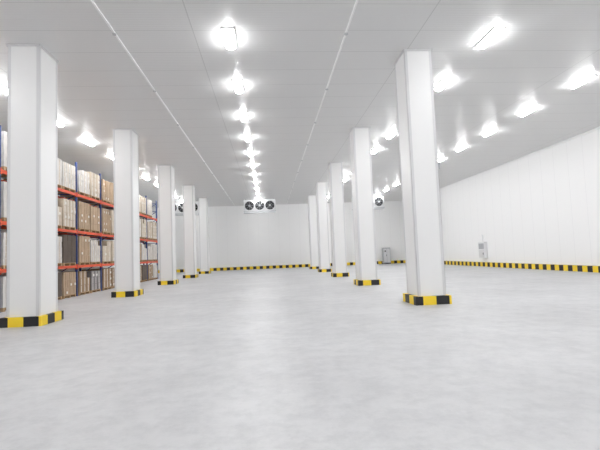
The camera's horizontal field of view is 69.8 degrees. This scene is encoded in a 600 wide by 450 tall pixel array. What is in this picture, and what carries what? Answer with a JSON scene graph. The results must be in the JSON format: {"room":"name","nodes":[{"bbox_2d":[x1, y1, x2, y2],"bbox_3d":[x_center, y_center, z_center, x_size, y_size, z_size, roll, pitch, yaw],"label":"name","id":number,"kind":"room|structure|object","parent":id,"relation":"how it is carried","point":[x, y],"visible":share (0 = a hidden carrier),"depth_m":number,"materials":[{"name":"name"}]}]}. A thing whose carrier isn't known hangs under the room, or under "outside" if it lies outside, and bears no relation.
{"room":"warehouse","nodes":[
{"label":"warehouse","id":0,"kind":"room"},
{"bbox_2d":[1,179,156,274],"bbox_3d":[-13.736,-0.269,18.628,0.200,7.100,57.000,-2,-4,-4],"label":"wall","id":1,"kind":"structure","parent":0,"point":[153,209],"depth_m":30.77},
{"bbox_2d":[112,33,347,183],"bbox_3d":[-2.217,-4.265,18.128,5.850,0.029,51.895,-2,-4,-4],"label":"caps","id":2,"kind":"object","parent":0,"point":[114,34],"depth_m":14.21,"materials":[{"name":"white plastic"}]},
{"bbox_2d":[157,201,404,269],"bbox_3d":[-1.482,1.228,48.149,28.900,7.100,0.200,-2,-4,-4],"label":"wall","id":3,"kind":"structure","parent":0,"point":[237,238],"depth_m":47.91,"materials":[{"name":"white metal"}]},
{"bbox_2d":[157,201,400,208],"bbox_3d":[-1.609,-2.281,48.244,28.500,0.080,0.080,-2,-4,-4],"label":"trim","id":4,"kind":"structure","parent":3,"relation":"attached to","point":[384,201],"depth_m":48.25,"materials":[{"name":"white metal"}]},
{"bbox_2d":[158,260,405,272],"bbox_3d":[-1.336,4.595,47.743,28.180,0.320,0.160,-2,-4,-4],"label":"baseboard","id":5,"kind":"structure","parent":3,"relation":"attached to","point":[395,261],"depth_m":47.50,"materials":[{"name":"yellow paint"}]},
{"bbox_2d":[0,263,599,449],"bbox_3d":[0.709,2.880,19.448,28.900,0.200,57.400,-2,-4,-4],"label":"floor","id":6,"kind":"structure","parent":0,"point":[299,358],"depth_m":5.70,"materials":[{"name":"concrete"}]},
{"bbox_2d":[7,46,55,317],"bbox_3d":[-6.938,-1.034,11.191,0.760,7.100,0.920,-2,-4,-4],"label":"column","id":7,"kind":"structure","parent":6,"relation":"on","point":[23,58],"depth_m":10.85,"materials":[{"name":"white paint"}]},
{"bbox_2d":[6,44,58,316],"bbox_3d":[-6.943,-1.153,11.199,0.820,6.860,0.980,-2,-4,-4],"label":"trim","id":8,"kind":"structure","parent":7,"relation":"attached to","point":[38,46],"depth_m":10.79,"materials":[{"name":"white"}]},
{"bbox_2d":[0,310,63,327],"bbox_3d":[-6.803,2.391,10.961,0.980,0.230,1.140,-2,-4,-4],"label":"guard","id":9,"kind":"object","parent":6,"relation":"on","point":[30,321],"visible":0.87,"depth_m":10.42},
{"bbox_2d":[0,125,157,312],"bbox_3d":[-10.776,0.269,20.904,1.160,6.100,25.540,-2,-4,-4],"label":"rack","id":10,"kind":"object","parent":6,"relation":"on","point":[3,224],"visible":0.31,"depth_m":20.83,"materials":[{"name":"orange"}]},
{"bbox_2d":[0,166,157,311],"bbox_3d":[-10.730,0.928,20.861,1.100,4.773,25.020,-2,-4,-4],"label":"wooden pallets","id":11,"kind":"object","parent":10,"relation":"on","point":[2,167],"visible":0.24,"depth_m":20.59,"materials":[{"name":"brown wood"}]},
{"bbox_2d":[0,131,157,307],"bbox_3d":[-10.751,0.272,20.906,1.099,5.838,25.008,-2,-4,-4],"label":"cartons","id":12,"kind":"object","parent":11,"relation":"on","point":[88,216],"visible":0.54,"depth_m":20.28,"materials":[{"name":"brown cardboard"}]},
{"bbox_2d":[115,130,139,291],"bbox_3d":[-7.468,-0.520,18.554,0.760,7.100,0.920,-2,-4,-4],"label":"shaft","id":13,"kind":"object","parent":6,"relation":"on","point":[122,137],"visible":0.79,"depth_m":18.17,"materials":[{"name":"white paint"}]},
{"bbox_2d":[112,129,139,291],"bbox_3d":[-7.473,-0.639,18.562,0.820,6.860,0.980,-2,-4,-4],"label":"trim","id":14,"kind":"structure","parent":13,"relation":"attached to","point":[131,130],"depth_m":18.14,"materials":[{"name":"white"}]},
{"bbox_2d":[111,289,143,297],"bbox_3d":[-7.333,2.905,18.325,0.980,0.230,1.140,-2,-4,-4],"label":"guard","id":15,"kind":"object","parent":6,"relation":"on","point":[135,293],"visible":0.86,"depth_m":17.77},
{"bbox_2d":[159,166,175,280],"bbox_3d":[-7.998,-0.006,25.917,0.760,7.100,0.920,-2,-4,-4],"label":"shaft","id":16,"kind":"object","parent":6,"relation":"on","point":[164,171],"visible":0.79,"depth_m":25.51,"materials":[{"name":"white paint"}]},
{"bbox_2d":[157,165,176,280],"bbox_3d":[-8.002,-0.125,25.925,0.820,6.860,0.980,-2,-4,-4],"label":"trim","id":17,"kind":"structure","parent":16,"relation":"attached to","point":[157,165],"depth_m":25.51,"materials":[{"name":"white"}]},
{"bbox_2d":[158,279,178,284],"bbox_3d":[-7.863,3.419,25.688,0.980,0.230,1.140,-2,-4,-4],"label":"guard","id":18,"kind":"object","parent":6,"relation":"on","point":[176,281],"visible":0.82,"depth_m":25.13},
{"bbox_2d":[184,186,196,274],"bbox_3d":[-8.528,0.508,33.280,0.760,7.100,0.920,-2,-4,-4],"label":"shaft","id":19,"kind":"object","parent":6,"relation":"on","point":[188,219],"visible":0.64,"depth_m":32.86,"materials":[{"name":"white paint"}]},
{"bbox_2d":[182,185,196,274],"bbox_3d":[-8.532,0.389,33.288,0.820,6.860,0.980,-2,-4,-4],"label":"trim","id":20,"kind":"structure","parent":19,"relation":"attached to","point":[182,185],"depth_m":32.86,"materials":[{"name":"white metal"}]},
{"bbox_2d":[183,274,198,277],"bbox_3d":[-8.393,3.933,33.051,0.980,0.230,1.140,-2,-4,-4],"label":"guard","id":21,"kind":"object","parent":6,"relation":"on","point":[196,275],"visible":0.77,"depth_m":32.49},
{"bbox_2d":[199,198,209,270],"bbox_3d":[-9.058,1.023,40.643,0.760,7.100,0.920,-2,-4,-4],"label":"shaft","id":22,"kind":"object","parent":6,"relation":"on","point":[202,201],"visible":0.79,"depth_m":40.23,"materials":[{"name":"white paint"}]},
{"bbox_2d":[198,198,209,270],"bbox_3d":[-9.062,0.903,40.651,0.820,6.860,0.980,-2,-4,-4],"label":"trim","id":23,"kind":"structure","parent":22,"relation":"attached to","point":[198,198],"depth_m":40.21,"materials":[{"name":"white"}]},
{"bbox_2d":[199,271,210,273],"bbox_3d":[-8.923,4.447,40.414,0.980,0.230,1.140,-2,-4,-4],"label":"guard","id":24,"kind":"object","parent":6,"relation":"on","point":[200,272],"visible":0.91,"depth_m":39.86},
{"bbox_2d":[308,196,317,266],"bbox_3d":[1.293,0.691,41.763,0.760,7.100,0.920,-2,-4,-4],"label":"shaft","id":25,"kind":"object","parent":6,"relation":"on","point":[312,199],"visible":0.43,"depth_m":41.33,"materials":[{"name":"white paint"}]},
{"bbox_2d":[307,195,318,266],"bbox_3d":[1.288,0.571,41.771,0.820,6.860,0.980,-2,-4,-4],"label":"trim","id":26,"kind":"structure","parent":25,"relation":"attached to","point":[308,195],"depth_m":41.32,"materials":[{"name":"white"}]},
{"bbox_2d":[316,183,328,268],"bbox_3d":[1.823,0.177,34.400,0.760,7.100,0.920,-2,-4,-4],"label":"shaft","id":27,"kind":"object","parent":6,"relation":"on","point":[321,186],"visible":0.64,"depth_m":33.97,"materials":[{"name":"white paint"}]},
{"bbox_2d":[315,182,329,268],"bbox_3d":[1.818,0.057,34.408,0.820,6.860,0.980,-2,-4,-4],"label":"trim","id":28,"kind":"structure","parent":27,"relation":"attached to","point":[316,182],"depth_m":33.97,"materials":[{"name":"white metal"}]},
{"bbox_2d":[318,269,331,271],"bbox_3d":[1.957,3.602,34.170,0.980,0.230,1.140,-2,-4,-4],"label":"guard","id":29,"kind":"object","parent":6,"relation":"on","point":[319,270],"visible":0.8,"depth_m":33.61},
{"bbox_2d":[328,163,345,272],"bbox_3d":[2.352,-0.337,27.037,0.760,7.100,0.920,-2,-4,-4],"label":"shaft","id":30,"kind":"object","parent":6,"relation":"on","point":[335,167],"visible":0.71,"depth_m":26.61,"materials":[{"name":"white paint"}]},
{"bbox_2d":[328,162,346,272],"bbox_3d":[2.348,-0.457,27.045,0.820,6.860,0.980,-2,-4,-4],"label":"trim","id":31,"kind":"structure","parent":30,"relation":"attached to","point":[329,162],"depth_m":26.61,"materials":[{"name":"white metal"}]},
{"bbox_2d":[331,272,348,276],"bbox_3d":[2.487,3.087,26.807,0.980,0.230,1.140,-2,-4,-4],"label":"guard","id":32,"kind":"object","parent":6,"relation":"on","point":[347,273],"visible":0.82,"depth_m":26.24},
{"bbox_2d":[350,128,376,279],"bbox_3d":[2.882,-0.851,19.674,0.760,7.100,0.920,-2,-4,-4],"label":"shaft","id":33,"kind":"object","parent":6,"relation":"on","point":[361,134],"visible":0.79,"depth_m":19.27,"materials":[{"name":"white paint"}]},
{"bbox_2d":[349,127,377,279],"bbox_3d":[2.878,-0.971,19.682,0.820,6.860,0.980,-2,-4,-4],"label":"trim","id":34,"kind":"structure","parent":33,"relation":"attached to","point":[353,128],"depth_m":19.25,"materials":[{"name":"white metal"}]},
{"bbox_2d":[353,279,380,285],"bbox_3d":[3.017,2.573,19.444,0.980,0.230,1.140,-2,-4,-4],"label":"guard","id":35,"kind":"object","parent":6,"relation":"on","point":[356,281],"visible":0.88,"depth_m":18.88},
{"bbox_2d":[382,248,390,263],"bbox_3d":[9.680,3.449,48.169,0.840,1.800,0.550,-2,-4,-4],"label":"tall cabinet","id":36,"kind":"object","parent":6,"relation":"on","point":[386,255],"visible":1,"depth_m":47.93,"materials":[{"name":"grey metal"}]},
{"bbox_2d":[396,51,442,295],"bbox_3d":[3.412,-1.365,12.311,0.760,7.100,0.920,-2,-4,-4],"label":"column","id":37,"kind":"structure","parent":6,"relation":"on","point":[429,250],"depth_m":11.93,"materials":[{"name":"white paint"}]},
{"bbox_2d":[394,49,445,295],"bbox_3d":[3.408,-1.485,12.319,0.820,6.860,0.980,-2,-4,-4],"label":"trim","id":38,"kind":"structure","parent":37,"relation":"attached to","point":[404,51],"depth_m":11.89,"materials":[{"name":"white"}]},
{"bbox_2d":[403,293,451,305],"bbox_3d":[3.547,2.059,12.081,0.980,0.230,1.140,-2,-4,-4],"label":"guard","id":39,"kind":"object","parent":6,"relation":"on","point":[409,298],"visible":0.88,"depth_m":11.53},
{"bbox_2d":[0,0,599,207],"bbox_3d":[0.423,-4.398,19.935,28.900,0.200,57.400,-2,-4,-4],"label":"ceiling","id":40,"kind":"structure","parent":0,"point":[284,57],"depth_m":14.04,"materials":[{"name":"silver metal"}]},
{"bbox_2d":[0,84,7,94],"bbox_3d":[-9.401,-4.264,13.812,0.300,0.115,1.000,-2,-4,-4],"label":"light","id":41,"kind":"object","parent":40,"relation":"attached to","point":[3,88],"depth_m":13.52,"materials":[{"name":"white plastic"}]},
{"bbox_2d":[57,119,64,126],"bbox_3d":[-9.624,-4.048,16.916,0.300,0.115,1.000,-2,-4,-4],"label":"light","id":42,"kind":"object","parent":40,"relation":"attached to","point":[59,123],"depth_m":17.12,"materials":[{"name":"white plastic"}]},
{"bbox_2d":[81,139,95,145],"bbox_3d":[-9.848,-3.831,20.021,0.300,0.115,1.000,-2,-4,-4],"label":"light","id":43,"kind":"object","parent":40,"relation":"attached to","point":[87,141],"depth_m":19.87,"materials":[{"name":"white plastic"}]},
{"bbox_2d":[90,0,234,205],"bbox_3d":[-5.195,-4.088,19.469,0.040,0.040,56.920,-2,-4,-4],"label":"trim","id":44,"kind":"structure","parent":40,"relation":"attached to","point":[92,1],"depth_m":12.68,"materials":[{"name":"white metal"}]},
{"bbox_2d":[175,201,198,215],"bbox_3d":[-11.352,-1.644,41.931,3.160,1.410,0.958,-2,-4,-4],"label":"evaporator fan unit","id":45,"kind":"object","parent":40,"relation":"hanging from","point":[178,205],"visible":0.41,"depth_m":41.55,"materials":[{"name":"white metal"}]},
{"bbox_2d":[221,27,236,49],"bbox_3d":[-1.804,-4.751,11.006,0.300,0.115,1.000,-2,-4,-4],"label":"light","id":46,"kind":"object","parent":40,"relation":"attached to","point":[228,32],"depth_m":10.87,"materials":[{"name":"white plastic"}]},
{"bbox_2d":[232,79,243,93],"bbox_3d":[-2.028,-4.534,14.110,0.300,0.115,1.000,-2,-4,-4],"label":"light","id":47,"kind":"object","parent":40,"relation":"attached to","point":[237,83],"depth_m":13.96,"materials":[{"name":"white plastic"}]},
{"bbox_2d":[239,112,247,121],"bbox_3d":[-2.251,-4.317,17.215,0.300,0.115,1.000,-2,-4,-4],"label":"light","id":48,"kind":"object","parent":40,"relation":"attached to","point":[243,115],"depth_m":17.08,"materials":[{"name":"white plastic"}]},
{"bbox_2d":[244,134,250,141],"bbox_3d":[-2.474,-4.101,20.319,0.300,0.115,1.000,-2,-4,-4],"label":"light","id":49,"kind":"object","parent":40,"relation":"attached to","point":[247,137],"depth_m":20.12,"materials":[{"name":"white plastic"}]},
{"bbox_2d":[247,150,252,156],"bbox_3d":[-2.698,-3.884,23.424,0.300,0.115,1.000,-2,-4,-4],"label":"light","id":50,"kind":"object","parent":40,"relation":"attached to","point":[250,152],"depth_m":23.14,"materials":[{"name":"white plastic"}]},
{"bbox_2d":[244,198,275,213],"bbox_3d":[-3.977,-1.897,42.480,3.160,1.410,0.958,-2,-4,-4],"label":"evaporator fan unit","id":51,"kind":"object","parent":40,"relation":"hanging from","point":[266,205],"visible":1,"depth_m":42.09,"materials":[{"name":"white metal"}]},
{"bbox_2d":[286,0,358,204],"bbox_3d":[0.536,-4.285,19.895,0.040,0.040,56.920,-2,-4,-4],"label":"trim","id":52,"kind":"structure","parent":40,"relation":"attached to","point":[356,2],"depth_m":13.25,"materials":[{"name":"white metal"}]},
{"bbox_2d":[352,195,384,209],"bbox_3d":[6.837,-2.268,43.284,3.160,1.410,0.958,-2,-4,-4],"label":"evaporator fan unit","id":53,"kind":"object","parent":40,"relation":"hanging from","point":[378,200],"visible":0.39,"depth_m":42.97,"materials":[{"name":"white metal"}]},
{"bbox_2d":[371,148,379,153],"bbox_3d":[4.199,-4.121,23.936,0.300,0.115,1.000,-2,-4,-4],"label":"light","id":54,"kind":"object","parent":40,"relation":"attached to","point":[374,150],"depth_m":23.79,"materials":[{"name":"white plastic"}]},
{"bbox_2d":[385,131,396,138],"bbox_3d":[4.422,-4.337,20.832,0.300,0.115,1.000,-2,-4,-4],"label":"light","id":55,"kind":"object","parent":40,"relation":"attached to","point":[392,133],"depth_m":20.64,"materials":[{"name":"white plastic"}]},
{"bbox_2d":[433,77,453,90],"bbox_3d":[4.869,-4.771,14.623,0.300,0.115,1.000,-2,-4,-4],"label":"light","id":56,"kind":"object","parent":40,"relation":"attached to","point":[445,80],"depth_m":14.48,"materials":[{"name":"white plastic"}]},
{"bbox_2d":[456,145,467,151],"bbox_3d":[9.090,-4.295,24.200,0.300,0.115,1.000,-2,-4,-4],"label":"light","id":57,"kind":"object","parent":40,"relation":"attached to","point":[464,146],"depth_m":24.01,"materials":[{"name":"white plastic"}]},
{"bbox_2d":[482,129,497,136],"bbox_3d":[9.313,-4.512,21.096,0.300,0.115,1.000,-2,-4,-4],"label":"light","id":58,"kind":"object","parent":40,"relation":"attached to","point":[491,131],"depth_m":20.93,"materials":[{"name":"white plastic"}]},
{"bbox_2d":[476,27,505,48],"bbox_3d":[5.093,-4.988,11.519,0.300,0.115,1.000,-2,-4,-4],"label":"light","id":59,"kind":"object","parent":40,"relation":"attached to","point":[495,31],"depth_m":11.39,"materials":[{"name":"white plastic"}]},
{"bbox_2d":[518,106,538,116],"bbox_3d":[9.537,-4.729,17.991,0.300,0.115,1.000,-2,-4,-4],"label":"light","id":60,"kind":"object","parent":40,"relation":"attached to","point":[530,109],"depth_m":17.89,"materials":[{"name":"white plastic"}]},
{"bbox_2d":[568,74,596,88],"bbox_3d":[9.760,-4.945,14.887,0.300,0.115,1.000,-2,-4,-4],"label":"light","id":61,"kind":"object","parent":40,"relation":"attached to","point":[588,77],"depth_m":14.77,"materials":[{"name":"white plastic"}]},
{"bbox_2d":[440,129,599,265],"bbox_3d":[14.869,-1.250,20.755,0.200,7.100,57.000,-2,-4,-4],"label":"wall","id":62,"kind":"structure","parent":0,"point":[542,207],"depth_m":26.32,"materials":[{"name":"white metal"}]},
{"bbox_2d":[478,235,487,257],"bbox_3d":[13.848,1.633,32.641,0.250,1.780,0.900,-2,-4,-4],"label":"electrical box","id":63,"kind":"object","parent":62,"relation":"attached to","point":[482,246],"visible":1,"depth_m":32.41,"materials":[{"name":"white"}]},
{"bbox_2d":[440,126,599,188],"bbox_3d":[14.594,-4.747,20.939,0.080,0.080,56.920,-2,-4,-4],"label":"trim","id":64,"kind":"structure","parent":62,"relation":"attached to","point":[594,129],"depth_m":26.27,"materials":[{"name":"white metal"}]},
{"bbox_2d":[444,261,599,272],"bbox_3d":[14.822,2.136,20.515,0.160,0.320,57.000,-2,-4,-4],"label":"baseboard","id":65,"kind":"structure","parent":62,"relation":"attached to","point":[579,268],"depth_m":26.37,"materials":[{"name":"yellow paint"}]}
]}

